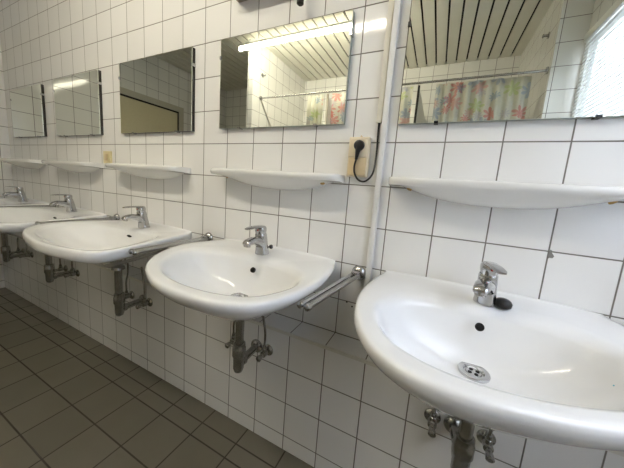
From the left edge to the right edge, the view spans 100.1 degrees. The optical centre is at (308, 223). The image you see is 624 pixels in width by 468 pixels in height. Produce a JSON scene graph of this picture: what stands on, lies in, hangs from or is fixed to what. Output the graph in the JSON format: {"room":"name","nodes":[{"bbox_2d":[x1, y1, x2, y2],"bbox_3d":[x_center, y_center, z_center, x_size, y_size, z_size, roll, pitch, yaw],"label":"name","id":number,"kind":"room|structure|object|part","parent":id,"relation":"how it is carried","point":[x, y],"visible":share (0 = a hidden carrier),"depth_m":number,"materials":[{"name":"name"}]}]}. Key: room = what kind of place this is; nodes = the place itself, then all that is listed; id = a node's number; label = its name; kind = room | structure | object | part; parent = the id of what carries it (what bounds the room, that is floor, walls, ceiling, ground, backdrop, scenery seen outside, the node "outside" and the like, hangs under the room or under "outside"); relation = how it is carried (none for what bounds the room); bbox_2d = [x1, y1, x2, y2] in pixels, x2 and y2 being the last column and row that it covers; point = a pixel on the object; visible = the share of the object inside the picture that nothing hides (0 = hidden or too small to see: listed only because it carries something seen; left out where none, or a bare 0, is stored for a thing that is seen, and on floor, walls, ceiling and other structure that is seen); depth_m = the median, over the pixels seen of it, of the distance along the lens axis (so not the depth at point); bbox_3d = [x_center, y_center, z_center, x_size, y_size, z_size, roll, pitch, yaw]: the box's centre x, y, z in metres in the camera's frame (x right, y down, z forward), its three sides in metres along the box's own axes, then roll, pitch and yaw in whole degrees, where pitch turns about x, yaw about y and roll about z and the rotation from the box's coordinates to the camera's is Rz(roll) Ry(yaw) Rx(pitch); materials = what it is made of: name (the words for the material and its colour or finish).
{"room":"shared bathroom","nodes":[
{"label":"shared bathroom","id":0,"kind":"room"},
{"bbox_2d":[0,42,13,287],"bbox_3d":[-3.333,-0.690,1.095,0.150,2.820,2.790,8,9,25],"label":"wall","id":1,"kind":"structure","parent":0,"point":[6,179],"depth_m":2.30,"materials":[{"name":"white tile"}]},
{"bbox_2d":[0,287,313,467],"bbox_3d":[-1.445,1.034,0.342,4.910,0.100,3.080,8,9,25],"label":"floor","id":2,"kind":"structure","parent":0,"point":[68,399],"depth_m":1.22,"materials":[{"name":"brown tile"}]},
{"bbox_2d":[0,0,623,339],"bbox_3d":[-0.692,-0.550,1.445,4.910,2.820,0.140,8,9,25],"label":"wall","id":3,"kind":"structure","parent":0,"point":[42,41],"depth_m":1.04,"materials":[{"name":"white tile"}]},
{"bbox_2d":[0,158,47,168],"bbox_3d":[-2.340,-0.487,2.119,0.610,0.075,0.125,8,9,25],"label":"shelf","id":4,"kind":"object","parent":3,"relation":"attached to","point":[23,163],"visible":0.97,"depth_m":2.05,"materials":[{"name":"white ceramic"}]},
{"bbox_2d":[0,197,48,205],"bbox_3d":[-2.453,-0.088,1.986,0.764,0.188,0.540,8,9,25],"label":"washbasin","id":5,"kind":"object","parent":3,"relation":"attached to","point":[3,201],"visible":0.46,"depth_m":2.10,"materials":[{"name":"white ceramic"}]},
{"bbox_2d":[0,233,29,261],"bbox_3d":[-2.267,0.157,2.014,0.060,0.265,0.158,7,9,21],"label":"trap","id":6,"kind":"object","parent":5,"relation":"hanging from","point":[5,249],"visible":0.75,"depth_m":1.97,"materials":[{"name":"silver metal"}]},
{"bbox_2d":[2,186,27,201],"bbox_3d":[-2.314,-0.234,2.062,0.055,0.121,0.136,8,9,25],"label":"mixer tap","id":7,"kind":"object","parent":5,"relation":"on","point":[19,193],"visible":1,"depth_m":2.07,"materials":[{"name":"metal"}]},
{"bbox_3d":[-2.321,-0.222,2.050,0.044,0.058,0.105,8,9,25],"label":"spout","id":8,"kind":"part","parent":7,"relation":"part of","materials":[{"name":"silver metal"}]},
{"bbox_3d":[-2.314,-0.275,2.049,0.044,0.037,0.108,8,9,25],"label":"lever","id":9,"kind":"part","parent":7,"relation":"part of","materials":[{"name":"silver metal"}]},
{"bbox_2d":[10,84,46,137],"bbox_3d":[-2.243,-0.884,2.085,0.564,0.377,0.024,8,9,25],"label":"wall mirror","id":10,"kind":"object","parent":3,"relation":"attached to","point":[27,103],"visible":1,"depth_m":2.05,"materials":[{"name":"clear glass"}]},
{"bbox_2d":[0,204,58,206],"bbox_3d":[-2.049,-0.120,1.869,0.058,0.058,0.385,8,9,25],"label":"towel rail","id":11,"kind":"object","parent":3,"relation":"attached to","point":[49,204],"visible":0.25,"depth_m":1.92,"materials":[{"name":"silver metal"}]},
{"bbox_2d":[0,207,106,238],"bbox_3d":[-1.724,0.015,1.636,0.764,0.188,0.540,8,9,25],"label":"washbasin","id":12,"kind":"object","parent":3,"relation":"attached to","point":[13,220],"visible":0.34,"depth_m":1.74,"materials":[{"name":"white ceramic"}]},
{"bbox_2d":[44,255,74,282],"bbox_3d":[-1.638,0.245,1.713,0.060,0.265,0.158,7,9,21],"label":"trap","id":13,"kind":"object","parent":12,"relation":"hanging from","point":[49,268],"visible":0.77,"depth_m":1.67,"materials":[{"name":"silver metal"}]},
{"bbox_2d":[44,263,54,282],"bbox_3d":[-1.662,0.320,1.678,0.051,0.125,0.051,8,9,25],"label":"bottle","id":14,"kind":"object","parent":13,"relation":"on","point":[49,268],"depth_m":1.66,"materials":[{"name":"silver metal"}]},
{"bbox_2d":[50,194,76,211],"bbox_3d":[-1.621,-0.136,1.729,0.055,0.121,0.136,8,9,25],"label":"mixer tap","id":15,"kind":"object","parent":12,"relation":"on","point":[68,202],"visible":1,"depth_m":1.73,"materials":[{"name":"metal"}]},
{"bbox_3d":[-1.628,-0.124,1.718,0.044,0.058,0.105,8,9,25],"label":"spout","id":16,"kind":"part","parent":15,"relation":"part of","materials":[{"name":"silver metal"}]},
{"bbox_3d":[-1.621,-0.177,1.717,0.044,0.037,0.108,8,9,25],"label":"lever","id":17,"kind":"part","parent":15,"relation":"part of","materials":[{"name":"silver metal"}]},
{"bbox_2d":[41,160,103,172],"bbox_3d":[-1.638,-0.388,1.782,0.610,0.075,0.125,8,9,25],"label":"shelf","id":18,"kind":"object","parent":3,"relation":"attached to","point":[71,166],"visible":1,"depth_m":1.71,"materials":[{"name":"white ceramic"}]},
{"bbox_2d":[35,214,119,224],"bbox_3d":[-1.323,-0.018,1.521,0.058,0.058,0.385,8,9,25],"label":"towel rail","id":19,"kind":"object","parent":3,"relation":"attached to","point":[116,216],"visible":0.7,"depth_m":1.54,"materials":[{"name":"silver metal"}]},
{"bbox_2d":[53,70,103,136],"bbox_3d":[-1.556,-0.789,1.755,0.578,0.387,0.024,8,9,25],"label":"wall mirror","id":20,"kind":"object","parent":3,"relation":"attached to","point":[78,97],"visible":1,"depth_m":1.73,"materials":[{"name":"clear glass"}]},
{"bbox_2d":[22,219,191,267],"bbox_3d":[-0.999,0.117,1.288,0.764,0.188,0.540,8,9,25],"label":"washbasin","id":21,"kind":"object","parent":3,"relation":"attached to","point":[102,243],"visible":0.94,"depth_m":1.32,"materials":[{"name":"white ceramic"}]},
{"bbox_2d":[111,265,143,315],"bbox_3d":[-0.951,0.343,1.383,0.060,0.265,0.158,7,9,21],"label":"trap","id":22,"kind":"object","parent":21,"relation":"attached to","point":[119,303],"visible":0.86,"depth_m":1.33,"materials":[{"name":"silver metal"}]},
{"bbox_2d":[113,292,124,315],"bbox_3d":[-0.975,0.417,1.348,0.051,0.125,0.051,8,9,25],"label":"bottle","id":23,"kind":"object","parent":22,"relation":"on","point":[119,297],"depth_m":1.33,"materials":[{"name":"silver metal"}]},
{"bbox_2d":[121,206,149,227],"bbox_3d":[-0.911,-0.035,1.381,0.055,0.121,0.136,8,9,25],"label":"mixer tap","id":24,"kind":"object","parent":21,"relation":"on","point":[141,217],"visible":1,"depth_m":1.38,"materials":[{"name":"silver metal"}]},
{"bbox_3d":[-0.918,-0.023,1.369,0.044,0.058,0.105,8,9,25],"label":"spout","id":25,"kind":"part","parent":24,"relation":"part of","materials":[{"name":"silver metal"}]},
{"bbox_3d":[-0.911,-0.075,1.368,0.044,0.037,0.108,8,9,25],"label":"lever","id":26,"kind":"part","parent":24,"relation":"part of","materials":[{"name":"silver metal"}]},
{"bbox_2d":[103,151,111,162],"bbox_3d":[-1.279,-0.423,1.662,0.080,0.076,0.017,8,9,25],"label":"wall socket","id":27,"kind":"object","parent":3,"relation":"attached to","point":[107,155],"visible":0.86,"depth_m":1.65,"materials":[{"name":"plastic"}]},
{"bbox_2d":[105,163,190,179],"bbox_3d":[-0.913,-0.285,1.435,0.610,0.075,0.125,8,9,25],"label":"shelf","id":28,"kind":"object","parent":3,"relation":"attached to","point":[158,172],"visible":1,"depth_m":1.37,"materials":[{"name":"white ceramic"}]},
{"bbox_2d":[118,47,195,133],"bbox_3d":[-0.832,-0.690,1.408,0.604,0.391,0.024,8,9,25],"label":"wall mirror","id":29,"kind":"object","parent":3,"relation":"attached to","point":[157,92],"visible":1,"depth_m":1.38,"materials":[{"name":"clear glass"}]},
{"bbox_2d":[128,232,212,254],"bbox_3d":[-0.597,0.092,1.173,0.058,0.058,0.385,8,9,25],"label":"towel rail","id":30,"kind":"object","parent":3,"relation":"attached to","point":[208,236],"visible":0.86,"depth_m":1.13,"materials":[{"name":"silver metal"}]},
{"bbox_2d":[145,238,334,321],"bbox_3d":[-0.284,0.220,0.944,0.681,0.191,0.543,8,9,25],"label":"washbasin","id":31,"kind":"object","parent":3,"relation":"attached to","point":[224,279],"visible":0.98,"depth_m":0.96,"materials":[{"name":"white ceramic"}]},
{"bbox_2d":[243,225,272,254],"bbox_3d":[-0.200,0.067,1.032,0.061,0.121,0.146,8,9,25],"label":"mixer tap","id":32,"kind":"object","parent":31,"relation":"on","point":[260,241],"visible":1,"depth_m":1.03,"materials":[{"name":"silver metal"}]},
{"bbox_3d":[-0.212,0.079,1.018,0.044,0.058,0.105,8,9,25],"label":"spout","id":33,"kind":"part","parent":32,"relation":"part of","materials":[{"name":"silver metal"}]},
{"bbox_3d":[-0.205,0.026,1.016,0.044,0.037,0.108,8,9,25],"label":"lever","id":34,"kind":"part","parent":32,"relation":"part of","materials":[{"name":"silver metal"}]},
{"bbox_2d":[236,0,303,6],"bbox_3d":[-0.034,-0.890,0.945,0.650,0.181,0.105,8,9,25],"label":"wall lamp","id":35,"kind":"object","parent":3,"relation":"attached to","point":[300,3],"visible":1,"depth_m":0.95,"materials":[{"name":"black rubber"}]},
{"bbox_2d":[297,0,303,6],"bbox_3d":[-0.027,-0.853,0.948,0.026,0.106,0.026,8,9,25],"label":"switch","id":36,"kind":"object","parent":35,"relation":"attached to","point":[300,3],"depth_m":0.95,"materials":[{"name":"black plastic"}]},
{"bbox_2d":[210,168,344,189],"bbox_3d":[-0.165,-0.179,1.076,0.610,0.075,0.125,8,9,25],"label":"shelf","id":37,"kind":"object","parent":3,"relation":"attached to","point":[268,179],"visible":1,"depth_m":1.02,"materials":[{"name":"white ceramic"}]},
{"bbox_2d":[219,9,354,129],"bbox_3d":[-0.127,-0.592,1.069,0.616,0.385,0.024,8,9,25],"label":"wall mirror","id":38,"kind":"object","parent":3,"relation":"attached to","point":[296,74],"visible":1,"depth_m":1.03,"materials":[{"name":"clear glass"}]},
{"bbox_2d":[297,265,365,311],"bbox_3d":[0.090,0.205,0.847,0.058,0.058,0.385,9,10,32],"label":"towel rail","id":39,"kind":"object","parent":3,"relation":"attached to","point":[358,272],"visible":1,"depth_m":0.81,"materials":[{"name":"silver metal"}]},
{"bbox_2d":[346,135,370,177],"bbox_3d":[0.183,-0.247,0.949,0.074,0.152,0.032,8,9,25],"label":"wall socket","id":40,"kind":"object","parent":3,"relation":"attached to","point":[362,164],"visible":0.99,"depth_m":0.94,"materials":[{"name":"plastic"}]},
{"bbox_3d":[0.174,-0.206,0.942,0.064,0.062,0.004,8,9,25],"label":"plate","id":41,"kind":"part","parent":40,"relation":"part of","materials":[{"name":"plastic"}]},
{"bbox_2d":[349,138,367,156],"bbox_3d":[0.179,-0.271,0.933,0.064,0.064,0.004,8,9,25],"label":"outlet plate","id":42,"kind":"object","parent":40,"relation":"attached to","point":[363,153],"depth_m":0.93,"materials":[{"name":"plastic"}]},
{"bbox_2d":[353,123,379,181],"bbox_3d":[0.202,-0.251,0.923,0.086,0.209,0.028,5,8,3],"label":"plug","id":43,"kind":"object","parent":40,"relation":"attached to","point":[359,145],"visible":1,"depth_m":0.92,"materials":[{"name":"black plastic"}]},
{"bbox_2d":[364,0,401,286],"bbox_3d":[0.287,-0.650,0.860,0.020,1.915,0.020,8,9,25],"label":"duct","id":44,"kind":"object","parent":3,"relation":"attached to","point":[397,5],"visible":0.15,"depth_m":0.90,"materials":[{"name":"white plastic"}]},
{"bbox_2d":[376,0,394,122],"bbox_3d":[0.293,-0.976,0.826,0.018,1.262,0.012,8,9,25],"label":"duct","id":45,"kind":"object","parent":3,"relation":"attached to","point":[391,2],"visible":1,"depth_m":0.88,"materials":[{"name":"beige plastic"}]},
{"bbox_2d":[354,271,623,451],"bbox_3d":[0.420,0.322,0.602,0.649,0.188,0.551,8,9,25],"label":"washbasin","id":46,"kind":"object","parent":3,"relation":"attached to","point":[535,369],"visible":1,"depth_m":0.61,"materials":[{"name":"white ceramic"}]},
{"bbox_2d":[443,416,474,467],"bbox_3d":[0.426,0.537,0.722,0.060,0.265,0.158,7,9,21],"label":"trap","id":47,"kind":"object","parent":46,"relation":"attached to","point":[461,433],"visible":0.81,"depth_m":0.67,"materials":[{"name":"silver metal"}]},
{"bbox_2d":[450,428,474,467],"bbox_3d":[0.403,0.611,0.687,0.051,0.125,0.051,8,9,25],"label":"pipe","id":48,"kind":"object","parent":47,"relation":"on","point":[463,446],"depth_m":0.67,"materials":[{"name":"silver metal"}]},
{"bbox_2d":[472,261,506,306],"bbox_3d":[0.478,0.165,0.693,0.064,0.121,0.136,10,10,36],"label":"mixer tap","id":49,"kind":"object","parent":46,"relation":"on","point":[485,286],"visible":1,"depth_m":0.69,"materials":[{"name":"silver metal"}]},
{"bbox_3d":[0.461,0.175,0.689,0.044,0.058,0.105,12,11,42],"label":"spout","id":50,"kind":"part","parent":49,"relation":"part of","materials":[{"name":"silver metal"}]},
{"bbox_3d":[0.482,0.124,0.679,0.044,0.037,0.108,7,9,19],"label":"lever","id":51,"kind":"part","parent":49,"relation":"part of","materials":[{"name":"silver metal"}]},
{"bbox_2d":[495,297,512,309],"bbox_3d":[0.528,0.214,0.707,0.040,0.025,0.040,8,9,26],"label":"plug","id":52,"kind":"object","parent":46,"relation":"on","point":[503,303],"visible":1,"depth_m":0.70,"materials":[{"name":"black rubber"}]},
{"bbox_2d":[388,176,623,209],"bbox_3d":[0.536,-0.080,0.739,0.610,0.075,0.125,8,9,25],"label":"shelf","id":53,"kind":"object","parent":3,"relation":"attached to","point":[482,193],"visible":1,"depth_m":0.70,"materials":[{"name":"white ceramic"}]},
{"bbox_2d":[398,0,623,124],"bbox_3d":[0.588,-0.482,0.727,0.614,0.382,0.024,8,9,25],"label":"wall mirror","id":54,"kind":"object","parent":3,"relation":"attached to","point":[467,61],"visible":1,"depth_m":0.73,"materials":[{"name":"clear glass"}]},
{"bbox_2d":[548,250,553,257],"bbox_3d":[0.696,0.088,0.749,0.014,0.027,0.002,8,9,25],"label":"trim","id":55,"kind":"structure","parent":3,"relation":"attached to","point":[550,255],"depth_m":0.75,"materials":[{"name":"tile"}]},
{"bbox_2d":[0,233,623,467],"bbox_3d":[-0.826,0.591,1.496,4.315,0.534,0.109,8,9,25],"label":"wall","id":56,"kind":"structure","parent":0,"point":[325,408],"depth_m":1.10,"materials":[{"name":"white tile"}]},
{"bbox_2d":[10,237,24,253],"bbox_3d":[-2.349,0.140,2.098,0.051,0.230,0.074,8,9,25],"label":"angle valve","id":57,"kind":"object","parent":56,"relation":"attached to","point":[18,250],"visible":0.72,"depth_m":2.11,"materials":[{"name":"silver metal"}]},
{"bbox_2d":[18,243,32,257],"bbox_3d":[-2.204,0.160,2.028,0.051,0.230,0.074,8,9,25],"label":"angle valve","id":58,"kind":"object","parent":56,"relation":"attached to","point":[26,254],"visible":0.74,"depth_m":2.04,"materials":[{"name":"silver metal"}]},
{"bbox_2d":[55,259,67,271],"bbox_3d":[-1.719,0.229,1.795,0.051,0.230,0.074,8,9,25],"label":"angle valve","id":59,"kind":"object","parent":56,"relation":"attached to","point":[64,267],"visible":0.63,"depth_m":1.81,"materials":[{"name":"silver metal"}]},
{"bbox_2d":[64,261,79,277],"bbox_3d":[-1.574,0.249,1.726,0.051,0.230,0.074,8,9,25],"label":"angle valve","id":60,"kind":"object","parent":56,"relation":"attached to","point":[73,273],"visible":0.79,"depth_m":1.74,"materials":[{"name":"silver metal"}]},
{"bbox_2d":[125,263,133,298],"bbox_3d":[-1.030,0.326,1.465,0.051,0.230,0.074,8,9,25],"label":"angle valve","id":61,"kind":"object","parent":56,"relation":"attached to","point":[130,294],"visible":0.77,"depth_m":1.48,"materials":[{"name":"silver metal"}]},
{"bbox_2d":[135,267,152,308],"bbox_3d":[-0.885,0.346,1.395,0.051,0.230,0.074,8,9,25],"label":"angle valve","id":62,"kind":"object","parent":56,"relation":"attached to","point":[148,301],"visible":1,"depth_m":1.40,"materials":[{"name":"silver metal"}]},
{"bbox_2d":[225,321,234,348],"bbox_3d":[-0.325,0.425,1.126,0.051,0.230,0.074,8,9,25],"label":"angle valve","id":63,"kind":"object","parent":56,"relation":"attached to","point":[228,344],"visible":0.44,"depth_m":1.13,"materials":[{"name":"silver metal"}]},
{"bbox_3d":[-0.344,0.520,1.118,0.022,0.023,0.025,8,9,25],"label":"turn knob","id":64,"kind":"part","parent":63,"relation":"part of","materials":[{"name":"silver metal"}]},
{"bbox_2d":[232,321,261,372],"bbox_3d":[-0.246,0.442,1.044,0.060,0.265,0.158,7,9,21],"label":"trap","id":65,"kind":"object","parent":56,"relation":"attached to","point":[240,356],"visible":0.91,"depth_m":0.99,"materials":[{"name":"silver metal"}]},
{"bbox_2d":[232,341,245,372],"bbox_3d":[-0.269,0.516,1.009,0.051,0.125,0.051,8,9,25],"label":"bottle","id":66,"kind":"object","parent":65,"relation":"on","point":[239,347],"depth_m":0.99,"materials":[{"name":"silver metal"}]},
{"bbox_2d":[256,316,272,361],"bbox_3d":[-0.181,0.446,1.057,0.051,0.230,0.074,8,9,25],"label":"angle valve","id":67,"kind":"object","parent":56,"relation":"attached to","point":[267,349],"visible":0.85,"depth_m":1.06,"materials":[{"name":"silver metal"}]},
{"bbox_3d":[-0.197,0.540,1.048,0.022,0.023,0.025,8,9,25],"label":"turn knob","id":68,"kind":"part","parent":67,"relation":"part of","materials":[{"name":"silver metal"}]},
{"bbox_2d":[10,235,623,456],"bbox_3d":[-0.832,0.337,1.410,4.315,0.012,0.006,8,9,25],"label":"trim","id":69,"kind":"structure","parent":56,"relation":"attached to","point":[320,345],"depth_m":1.01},
{"bbox_2d":[424,408,440,437],"bbox_3d":[0.386,0.526,0.785,0.051,0.230,0.074,8,9,25],"label":"angle valve","id":70,"kind":"object","parent":56,"relation":"attached to","point":[432,416],"visible":0.65,"depth_m":0.80,"materials":[{"name":"silver metal"}]},
{"bbox_3d":[0.367,0.620,0.777,0.022,0.023,0.025,8,9,25],"label":"turn knob","id":71,"kind":"part","parent":70,"relation":"part of","materials":[{"name":"silver metal"}]},
{"bbox_2d":[476,429,495,462],"bbox_3d":[0.513,0.544,0.724,0.051,0.230,0.074,8,9,25],"label":"angle valve","id":72,"kind":"object","parent":56,"relation":"attached to","point":[487,438],"visible":0.61,"depth_m":0.74,"materials":[{"name":"silver metal"}]},
{"bbox_3d":[0.496,0.638,0.715,0.022,0.023,0.025,8,9,25],"label":"turn knob","id":73,"kind":"part","parent":72,"relation":"part of","materials":[{"name":"silver metal"}]}
]}

